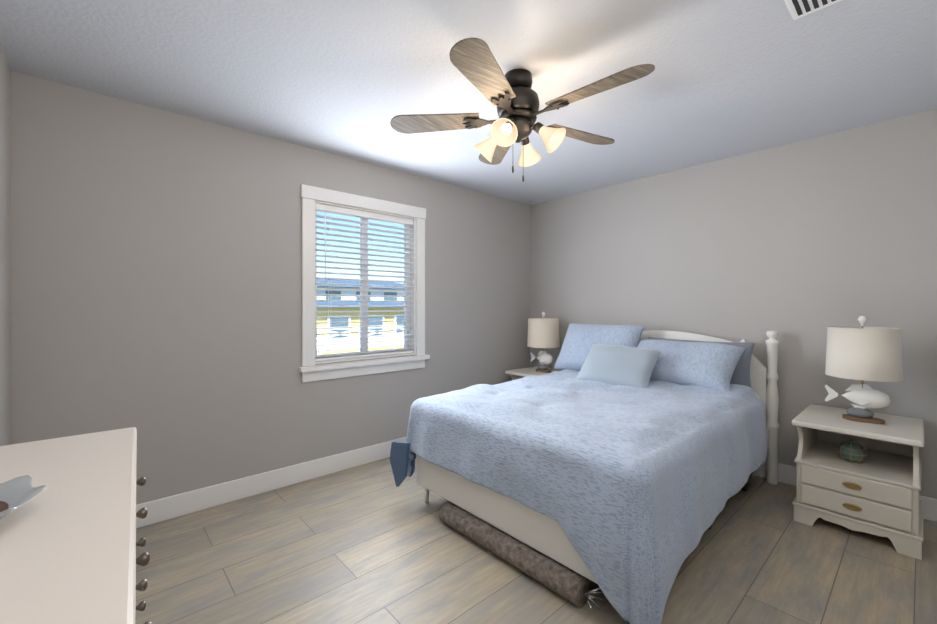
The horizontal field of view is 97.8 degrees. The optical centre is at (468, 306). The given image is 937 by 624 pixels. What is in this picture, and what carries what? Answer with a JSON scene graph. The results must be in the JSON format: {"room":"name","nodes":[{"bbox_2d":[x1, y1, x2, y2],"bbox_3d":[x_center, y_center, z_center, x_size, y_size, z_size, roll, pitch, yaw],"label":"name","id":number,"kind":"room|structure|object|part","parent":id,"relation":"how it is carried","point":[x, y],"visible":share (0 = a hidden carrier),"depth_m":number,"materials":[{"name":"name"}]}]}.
{"room":"bedroom","nodes":[
{"label":"bedroom","id":0,"kind":"room"},
{"bbox_2d":[0,43,11,445],"bbox_3d":[-1.156,0.052,0.704,0.120,2.440,3.690,0,0,-42],"label":"wall","id":1,"kind":"structure","parent":0,"point":[5,264],"depth_m":1.90,"materials":[{"name":"paint"}]},
{"bbox_2d":[11,71,529,504],"bbox_3d":[-0.820,0.048,3.409,4.000,2.440,0.120,0,0,-42],"label":"wall","id":2,"kind":"structure","parent":0,"point":[156,277],"depth_m":2.55,"materials":[{"name":"paint"}]},
{"bbox_2d":[136,437,406,528],"bbox_3d":[-0.775,1.201,3.361,4.000,0.135,0.014,0,0,-42],"label":"baseboard","id":3,"kind":"structure","parent":2,"relation":"attached to","point":[174,506],"depth_m":2.75,"materials":[{"name":"white wood"}]},
{"bbox_2d":[298,184,429,382],"bbox_3d":[-0.829,-0.169,3.359,1.140,1.435,0.182,0,0,-42],"label":"window","id":4,"kind":"structure","parent":2,"relation":"in","point":[310,370],"depth_m":3.33,"materials":[{"name":"white wood"}]},
{"bbox_3d":[-0.871,-0.184,3.406,0.886,1.191,0.040,0,0,-42],"label":"vinyl window frame","id":5,"kind":"part","parent":4,"relation":"part of","materials":[{"name":"white plastic"}]},
{"bbox_2d":[315,203,412,361],"bbox_3d":[-0.830,-0.185,3.361,0.878,1.186,0.062,0,0,-42],"label":"window blinds","id":6,"kind":"object","parent":4,"relation":"attached to","point":[324,208],"visible":0.88,"depth_m":3.31,"materials":[{"name":"white plastic"}]},
{"bbox_2d":[0,0,936,204],"bbox_3d":[0.375,-1.220,2.081,4.240,0.100,3.690,0,0,-42],"label":"ceiling","id":7,"kind":"structure","parent":0,"point":[724,79],"depth_m":2.02,"materials":[{"name":"grey paint"}]},
{"bbox_2d":[390,69,538,142],"bbox_3d":[-0.041,-1.002,2.113,0.601,0.336,0.659,0,0,-42],"label":"ceiling fan","id":8,"kind":"object","parent":7,"relation":"hanging from","point":[524,103],"depth_m":2.06,"materials":[{"name":"brown metal"}]},
{"bbox_3d":[-0.175,-0.958,2.132,0.471,0.036,0.149,0,0,6],"label":"ceiling fan blade","id":9,"kind":"part","parent":8,"relation":"part of","materials":[{"name":"brown wood"}]},
{"bbox_3d":[0.066,-0.944,2.091,0.200,0.026,0.087,0,0,15],"label":"ceiling fan blade bracket","id":10,"kind":"part","parent":8,"relation":"part of","materials":[{"name":"brown metal"}]},
{"bbox_2d":[449,38,515,114],"bbox_3d":[0.090,-0.953,1.741,0.150,0.044,0.586,0,0,24],"label":"blade","id":11,"kind":"object","parent":8,"relation":"attached to","point":[474,63],"depth_m":1.65,"materials":[{"name":"brown wood"}]},
{"bbox_3d":[0.181,-0.944,1.905,0.087,0.026,0.200,0,0,33],"label":"ceiling fan blade bracket","id":12,"kind":"part","parent":11,"relation":"part of","materials":[{"name":"brown metal"}]},
{"bbox_2d":[478,145,510,164],"bbox_3d":[0.171,-0.958,2.499,0.149,0.036,0.471,0,0,-12],"label":"blade","id":13,"kind":"object","parent":8,"relation":"attached to","point":[500,152],"depth_m":2.58,"materials":[{"name":"brown wood"}]},
{"bbox_2d":[473,118,565,166],"bbox_3d":[0.251,-0.837,2.077,0.555,0.156,0.555,0,0,27],"label":"ceiling fan light","id":14,"kind":"object","parent":8,"relation":"attached to","point":[529,156],"depth_m":2.02,"materials":[{"name":"beige glass"}]},
{"bbox_2d":[502,123,511,133],"bbox_3d":[0.180,-0.842,1.933,0.046,0.048,0.046,0,0,33],"label":"bulb","id":15,"kind":"object","parent":14,"relation":"attached to","point":[506,128],"depth_m":1.92,"materials":[{"name":"white glass"}]},
{"bbox_3d":[0.251,-0.825,2.077,0.392,0.132,0.392,0,0,-19],"label":"ceiling fan shades","id":16,"kind":"part","parent":14,"relation":"part of","materials":[{"name":"beige glass"}]},
{"bbox_2d":[521,139,529,144],"bbox_3d":[0.292,-0.887,2.162,0.048,0.056,0.089,0,0,27],"label":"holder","id":17,"kind":"object","parent":8,"relation":"attached to","point":[523,142],"depth_m":2.16,"materials":[{"name":"brown metal"}]},
{"bbox_2d":[526,122,543,140],"bbox_3d":[0.335,-0.887,2.036,0.089,0.056,0.048,0,0,27],"label":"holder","id":18,"kind":"object","parent":8,"relation":"attached to","point":[537,126],"depth_m":2.02,"materials":[{"name":"brown metal"}]},
{"bbox_2d":[530,64,654,144],"bbox_3d":[0.654,-0.954,2.073,0.725,0.044,0.772,0,0,42],"label":"blades","id":19,"kind":"object","parent":8,"relation":"attached to","point":[636,72],"depth_m":1.83,"materials":[{"name":"brown wood"}]},
{"bbox_3d":[0.399,-0.944,2.057,0.184,0.026,0.372,0,0,6],"label":"ceiling fan blade bracket","id":20,"kind":"part","parent":19,"relation":"part of","materials":[{"name":"brown metal"}]},
{"bbox_3d":[0.628,-0.958,2.283,0.471,0.036,0.149,0,0,-30],"label":"ceiling fan blade","id":21,"kind":"part","parent":19,"relation":"part of","materials":[{"name":"brown wood"}]},
{"bbox_2d":[784,0,841,19],"bbox_3d":[1.264,-1.162,1.489,0.300,0.014,0.180,0,0,-42],"label":"ceiling vent","id":22,"kind":"object","parent":7,"relation":"in","point":[797,9],"visible":0.97,"depth_m":1.57,"materials":[{"name":"white metal"}]},
{"bbox_2d":[135,454,936,623],"bbox_3d":[0.375,1.300,2.084,4.240,0.060,3.690,0,0,-42],"label":"floor","id":23,"kind":"structure","parent":0,"point":[370,543],"depth_m":1.98,"materials":[{"name":"brown wood"}]},
{"bbox_2d":[0,427,151,623],"bbox_3d":[-0.718,0.827,0.635,0.357,0.890,1.480,0,0,-39],"label":"dresser","id":24,"kind":"object","parent":23,"relation":"on","point":[68,543],"visible":1,"depth_m":0.69,"materials":[{"name":"beige wood"}]},
{"bbox_2d":[0,475,46,519],"bbox_3d":[-0.882,0.357,0.676,0.260,0.050,0.260,0,0,-39],"label":"plate","id":25,"kind":"object","parent":24,"relation":"on","point":[16,493],"visible":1,"depth_m":0.76,"materials":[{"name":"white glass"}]},
{"bbox_2d":[505,366,560,379],"bbox_3d":[0.752,0.968,4.246,0.514,0.598,0.536,0,0,-42],"label":"nightstand","id":26,"kind":"object","parent":23,"relation":"on","point":[515,374],"visible":0.06,"depth_m":4.23,"materials":[{"name":"beige paint"}]},
{"bbox_2d":[527,312,559,372],"bbox_3d":[0.773,0.359,4.227,0.332,0.618,0.336,0,0,-42],"label":"lamp","id":27,"kind":"object","parent":26,"relation":"on","point":[543,332],"visible":1,"depth_m":4.11,"materials":[{"name":"white fabric"}]},
{"bbox_3d":[0.774,0.265,4.225,0.332,0.290,0.332,0,0,-42],"label":"lamp shade","id":28,"kind":"part","parent":27,"relation":"part of","materials":[{"name":"fabric"}]},
{"bbox_2d":[390,323,778,623],"bbox_3d":[0.866,0.714,2.823,2.190,1.111,1.736,0,0,-42],"label":"bed","id":29,"kind":"object","parent":23,"relation":"on","point":[619,465],"visible":1,"depth_m":2.09,"materials":[{"name":"blue fabric"}]},
{"bbox_2d":[576,344,660,387],"bbox_3d":[1.127,0.449,3.102,0.560,0.154,0.430,4,43,39],"label":"pillow","id":30,"kind":"object","parent":29,"relation":"on","point":[607,366],"depth_m":3.02,"materials":[{"name":"blue fabric"}]},
{"bbox_2d":[648,337,754,386],"bbox_3d":[1.785,0.436,3.224,0.126,0.380,0.820,16,-11,-41],"label":"pillow","id":31,"kind":"object","parent":29,"relation":"on","point":[741,374],"depth_m":2.97,"materials":[{"name":"blue fabric"}]},
{"bbox_3d":[1.684,0.718,3.491,0.080,1.100,1.570,0,0,-42],"label":"headboard","id":32,"kind":"part","parent":29,"relation":"part of","materials":[{"name":"white paint"}]},
{"bbox_2d":[792,404,923,559],"bbox_3d":[2.317,0.970,2.433,0.614,0.598,0.526,0,0,-42],"label":"nightstand","id":33,"kind":"object","parent":23,"relation":"on","point":[858,476],"visible":1,"depth_m":2.29,"materials":[{"name":"cream paint"},{"name":"brass"}]},
{"bbox_3d":[2.246,0.848,2.396,0.120,0.114,0.120,0,0,-42],"label":"float glass","id":34,"kind":"part","parent":33,"relation":"part of","materials":[{"name":"teal glass"}]},
{"bbox_2d":[825,316,903,424],"bbox_3d":[2.324,0.361,2.414,0.332,0.618,0.336,0,0,-42],"label":"lamp","id":35,"kind":"object","parent":33,"relation":"on","point":[862,354],"visible":1,"depth_m":2.33,"materials":[{"name":"white fabric"}]},
{"bbox_3d":[2.325,0.267,2.412,0.332,0.290,0.332,0,0,-42],"label":"lamp shade","id":36,"kind":"part","parent":35,"relation":"part of","materials":[{"name":"fabric"}]},
{"bbox_2d":[530,109,936,498],"bbox_3d":[1.906,0.048,3.461,0.120,2.440,3.690,0,0,-42],"label":"wall","id":37,"kind":"structure","parent":0,"point":[800,247],"depth_m":2.96,"materials":[{"name":"paint"}]},
{"bbox_2d":[752,460,936,521],"bbox_3d":[1.861,1.201,3.412,0.014,0.135,3.436,0,0,-42],"label":"baseboard","id":38,"kind":"structure","parent":37,"relation":"attached to","point":[786,474],"depth_m":2.91,"materials":[{"name":"white"}]},
{"label":"outside","id":39,"kind":"structure","parent":0,"visible":0},
{"bbox_3d":[-28.824,4.523,39.008,90.000,0.200,89.500,0,0,-42],"label":"ground","id":40,"kind":"structure","parent":39,"visible":0},
{"bbox_2d":[317,279,403,354],"bbox_3d":[-8.715,1.038,27.539,24.650,6.800,24.650,0,0,-42],"label":"house","id":41,"kind":"structure","parent":40,"relation":"on","point":[347,335],"depth_m":19.82,"materials":[{"name":"yellow"}]}
]}

